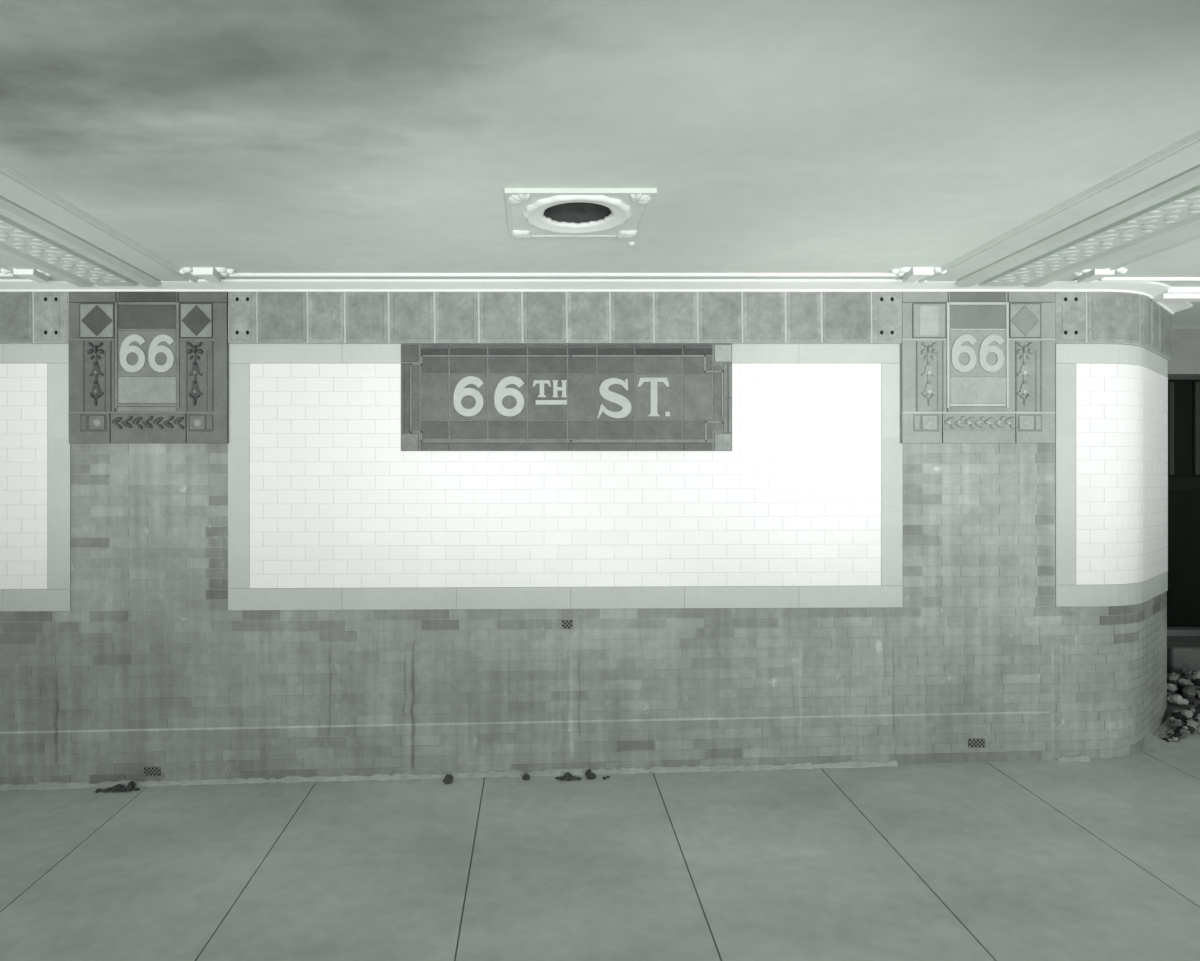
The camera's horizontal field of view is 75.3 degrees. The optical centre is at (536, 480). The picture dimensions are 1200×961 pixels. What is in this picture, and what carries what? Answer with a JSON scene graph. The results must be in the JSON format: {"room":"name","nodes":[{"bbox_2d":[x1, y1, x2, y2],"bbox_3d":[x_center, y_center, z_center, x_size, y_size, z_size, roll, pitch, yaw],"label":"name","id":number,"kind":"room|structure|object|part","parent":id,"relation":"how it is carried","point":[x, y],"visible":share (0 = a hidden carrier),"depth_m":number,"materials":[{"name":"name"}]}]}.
{"room":"metro station","nodes":[
{"label":"metro station","id":0,"kind":"room"},
{"bbox_2d":[0,443,1166,784],"bbox_3d":[-1.057,0.342,4.611,9.885,3.005,0.796,0,0,0],"label":"wall","id":1,"kind":"structure","parent":0,"point":[149,664],"depth_m":4.21,"materials":[{"name":"brick"}]},
{"bbox_2d":[0,292,68,343],"bbox_3d":[-4.265,-0.887,4.199,3.470,0.289,0.034,0,0,0],"label":"frieze","id":2,"kind":"object","parent":1,"relation":"attached to","point":[25,317],"visible":1,"depth_m":4.18,"materials":[{"name":"tile"}]},
{"bbox_2d":[0,344,70,610],"bbox_3d":[-4.268,-0.009,4.212,3.465,1.467,0.009,0,0,0],"label":"tilework","id":3,"kind":"object","parent":1,"relation":"attached to","point":[35,447],"visible":1,"depth_m":4.21,"materials":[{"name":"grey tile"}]},
{"bbox_2d":[68,292,228,443],"bbox_3d":[-2.101,-0.616,4.188,0.856,0.829,0.056,0,0,0],"label":"tablet","id":4,"kind":"object","parent":1,"relation":"attached to","point":[145,367],"visible":1,"depth_m":4.18,"materials":[{"name":"tile"}]},
{"bbox_3d":[-2.102,-0.676,4.195,0.347,0.571,0.042,0,0,0],"label":"frame","id":5,"kind":"part","parent":4,"relation":"part of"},
{"bbox_2d":[144,767,160,775],"bbox_3d":[-2.091,1.580,4.210,0.088,0.047,0.011,0,0,0],"label":"air vent","id":6,"kind":"object","parent":1,"relation":"in","point":[148,771],"visible":1,"depth_m":4.21,"materials":[{"name":"metal"}]},
{"bbox_2d":[0,754,1090,789],"bbox_3d":[-1.504,1.625,4.194,8.991,0.276,0.043,0,0,0],"label":"baseboard","id":7,"kind":"structure","parent":1,"relation":"attached to","point":[1084,758],"depth_m":4.20,"materials":[{"name":"grey"}]},
{"bbox_2d":[228,292,901,343],"bbox_3d":[0.151,-0.887,4.199,3.640,0.289,0.034,0,0,0],"label":"frieze","id":8,"kind":"object","parent":1,"relation":"attached to","point":[253,317],"visible":1,"depth_m":4.18,"materials":[{"name":"tile"}]},
{"bbox_2d":[228,344,902,609],"bbox_3d":[0.154,-0.018,4.212,3.664,1.448,0.009,0,0,0],"label":"tilework","id":9,"kind":"object","parent":1,"relation":"attached to","point":[327,510],"visible":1,"depth_m":4.21,"materials":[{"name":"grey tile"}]},
{"bbox_2d":[401,344,731,450],"bbox_3d":[0.160,-0.449,4.195,1.794,0.579,0.024,0,0,0],"label":"street sign","id":10,"kind":"object","parent":9,"relation":"attached to","point":[455,397],"visible":1,"depth_m":4.19,"materials":[{"name":"tile"}]},
{"bbox_2d":[562,620,572,628],"bbox_3d":[0.164,0.781,4.210,0.058,0.048,0.011,0,0,0],"label":"air vent","id":11,"kind":"object","parent":1,"relation":"in","point":[566,624],"visible":1,"depth_m":4.21,"materials":[{"name":"metal"}]},
{"bbox_2d":[0,279,1192,314],"bbox_3d":[-1.015,-1.041,4.438,9.969,0.043,0.696,0,0,0],"label":"crown molding","id":12,"kind":"structure","parent":1,"relation":"attached to","point":[1150,289],"depth_m":4.16,"materials":[{"name":"white paint"}]},
{"bbox_2d":[968,739,984,747],"bbox_3d":[2.388,1.426,4.210,0.088,0.047,0.011,0,0,0],"label":"air vent","id":13,"kind":"object","parent":1,"relation":"in","point":[972,743],"visible":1,"depth_m":4.21,"materials":[{"name":"metal"}]},
{"bbox_2d":[900,292,1054,443],"bbox_3d":[2.384,-0.616,4.188,0.826,0.829,0.056,0,0,0],"label":"tablet","id":14,"kind":"object","parent":1,"relation":"attached to","point":[976,367],"visible":1,"depth_m":4.18,"materials":[{"name":"tile"}]},
{"bbox_3d":[2.375,-0.676,4.195,0.335,0.571,0.042,0,0,0],"label":"frame","id":15,"kind":"part","parent":14,"relation":"part of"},
{"bbox_2d":[1055,344,1167,606],"bbox_3d":[3.393,-0.028,4.420,1.213,1.427,0.182,0,0,-28],"label":"tilework","id":16,"kind":"object","parent":1,"relation":"attached to","point":[1111,404],"visible":1,"depth_m":4.21,"materials":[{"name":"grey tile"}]},
{"bbox_2d":[1055,292,1171,359],"bbox_3d":[3.387,-0.887,4.406,1.245,0.289,0.211,0,0,-28],"label":"frieze","id":17,"kind":"object","parent":1,"relation":"attached to","point":[1123,318],"visible":0.94,"depth_m":4.19,"materials":[{"name":"tile"}]},
{"bbox_2d":[1098,277,1199,280],"bbox_3d":[4.275,-1.054,4.065,2.650,0.016,0.034,0,0,0],"label":"trim","id":18,"kind":"structure","parent":1,"relation":"attached to","point":[1104,278],"depth_m":4.05,"materials":[{"name":"white paint"}]},
{"bbox_2d":[1152,287,1199,301],"bbox_3d":[4.530,-1.034,4.305,2.140,0.056,0.110,0,0,0],"label":"trim","id":19,"kind":"structure","parent":1,"relation":"attached to","point":[1175,294],"depth_m":4.28,"materials":[{"name":"white paint"}]},
{"bbox_2d":[0,0,1199,328],"bbox_3d":[0.200,-1.136,1.150,12.400,0.150,10.300,0,0,0],"label":"ceiling","id":20,"kind":"structure","parent":0,"point":[243,136],"depth_m":2.27,"materials":[{"name":"paint"}]},
{"bbox_2d":[0,273,16,276],"bbox_3d":[-4.340,-1.054,3.980,3.320,0.016,0.034,0,0,0],"label":"trim","id":21,"kind":"structure","parent":20,"relation":"attached to","point":[1,274],"depth_m":3.97,"materials":[{"name":"white paint"}]},
{"bbox_2d":[0,268,51,282],"bbox_3d":[-2.560,-1.044,3.938,0.284,0.035,0.163,0,0,0],"label":"block","id":22,"kind":"object","parent":20,"relation":"attached to","point":[31,274],"visible":0.67,"depth_m":3.89,"materials":[{"name":"white"}]},
{"bbox_2d":[0,162,198,286],"bbox_3d":[-2.215,-1.043,0.050,0.860,0.038,8.100,0,0,0],"label":"ceiling beam","id":23,"kind":"structure","parent":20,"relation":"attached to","point":[41,230],"depth_m":3.43,"materials":[{"name":"paint"}]},
{"bbox_2d":[180,267,234,282],"bbox_3d":[-1.665,-1.044,3.938,0.284,0.035,0.163,0,0,0],"label":"block","id":24,"kind":"object","parent":20,"relation":"attached to","point":[210,274],"visible":1,"depth_m":3.88,"materials":[{"name":"white"}]},
{"bbox_2d":[229,273,899,276],"bbox_3d":[0.142,-1.054,3.980,3.435,0.016,0.034,0,0,0],"label":"trim","id":25,"kind":"structure","parent":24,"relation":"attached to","point":[233,274],"depth_m":3.97,"materials":[{"name":"white paint"}]},
{"bbox_2d":[504,188,656,238],"bbox_3d":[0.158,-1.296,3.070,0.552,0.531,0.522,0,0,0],"label":"ceiling medallion","id":26,"kind":"object","parent":20,"relation":"attached to","point":[618,213],"visible":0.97,"depth_m":3.07,"materials":[{"name":"paint"}]},
{"bbox_2d":[891,267,946,282],"bbox_3d":[1.925,-1.044,3.938,0.284,0.035,0.163,0,0,0],"label":"block","id":27,"kind":"object","parent":20,"relation":"attached to","point":[914,274],"visible":0.98,"depth_m":3.88,"materials":[{"name":"white"}]},
{"bbox_2d":[918,130,1199,286],"bbox_3d":[2.445,-1.043,0.050,0.880,0.038,8.100,0,0,0],"label":"ceiling beam","id":28,"kind":"structure","parent":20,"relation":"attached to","point":[1151,207],"depth_m":3.22,"materials":[{"name":"paint"}]},
{"bbox_2d":[1074,267,1127,282],"bbox_3d":[2.830,-1.044,3.938,0.284,0.035,0.163,0,0,0],"label":"block","id":29,"kind":"object","parent":20,"relation":"attached to","point":[1095,274],"visible":0.88,"depth_m":3.89,"materials":[{"name":"white"}]},
{"bbox_2d":[0,695,1199,960],"bbox_3d":[0.200,1.788,1.150,12.400,0.861,10.300,0,0,0],"label":"floor","id":30,"kind":"structure","parent":0,"point":[1096,859],"depth_m":3.23,"materials":[{"name":"concrete"}]},
{"bbox_2d":[95,781,139,792],"bbox_3d":[-2.237,1.637,4.136,0.237,0.049,0.078,0,0,0],"label":"lump","id":31,"kind":"object","parent":30,"relation":"on","point":[131,785],"visible":1,"depth_m":4.12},
{"bbox_2d":[443,774,452,783],"bbox_3d":[-0.475,1.591,4.125,0.058,0.050,0.048,0,0,0],"label":"lump","id":32,"kind":"object","parent":30,"relation":"on","point":[448,779],"visible":1,"depth_m":4.11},
{"bbox_2d":[522,773,529,779],"bbox_3d":[-0.059,1.583,4.142,0.043,0.038,0.035,0,0,0],"label":"lump","id":33,"kind":"object","parent":30,"relation":"on","point":[525,776],"visible":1,"depth_m":4.13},
{"bbox_2d":[555,772,581,780],"bbox_3d":[0.167,1.577,4.124,0.142,0.041,0.057,0,0,0],"label":"lump","id":34,"kind":"object","parent":30,"relation":"on","point":[567,776],"visible":1,"depth_m":4.11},
{"bbox_2d":[585,769,595,779],"bbox_3d":[0.284,1.573,4.131,0.056,0.056,0.044,0,0,32],"label":"lump","id":35,"kind":"object","parent":30,"relation":"on","point":[589,775],"visible":1,"depth_m":4.12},
{"bbox_2d":[1159,670,1199,741],"bbox_3d":[4.163,1.334,4.806,1.138,0.323,0.793,0,0,0],"label":"rubble heap","id":36,"kind":"object","parent":30,"relation":"on","point":[1183,722],"visible":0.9,"depth_m":4.70,"materials":[{"name":"grey stone"}]},
{"bbox_2d":[1167,380,1199,626],"bbox_3d":[5.157,0.377,5.990,2.485,2.835,0.120,0,0,0],"label":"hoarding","id":37,"kind":"object","parent":30,"relation":"on","point":[1183,593],"visible":0.23,"depth_m":5.98,"materials":[{"name":"black"}]},
{"bbox_3d":[5.157,0.024,5.955,2.485,0.100,0.050,0,0,0],"label":"rail","id":38,"kind":"part","parent":37,"relation":"part of","materials":[{"name":"black"}]},
{"bbox_2d":[1167,636,1199,694],"bbox_3d":[5.235,1.323,5.475,1.930,0.399,0.550,0,0,0],"label":"stone block","id":39,"kind":"object","parent":30,"relation":"on","point":[1183,652],"visible":0.2,"depth_m":5.21,"materials":[{"name":"grey stone"}]},
{"bbox_2d":[1167,627,1199,635],"bbox_3d":[5.175,1.101,5.660,2.050,0.044,0.120,0,0,0],"label":"plank","id":40,"kind":"object","parent":39,"relation":"on","point":[1171,631],"visible":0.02,"depth_m":5.60,"materials":[{"name":"wood"}]},
{"bbox_2d":[1166,598,1166,662],"bbox_3d":[3.885,0.392,5.553,0.040,3.005,1.494,0,0,0],"label":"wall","id":41,"kind":"structure","parent":0,"point":[1166,598],"depth_m":4.81,"materials":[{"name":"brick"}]},
{"bbox_2d":[1168,329,1199,379],"bbox_3d":[4.843,-0.928,5.570,3.115,0.366,0.300,0,0,0],"label":"wall","id":42,"kind":"structure","parent":41,"relation":"attached to","point":[1184,364],"depth_m":5.42,"materials":[{"name":"grey"}]}
]}

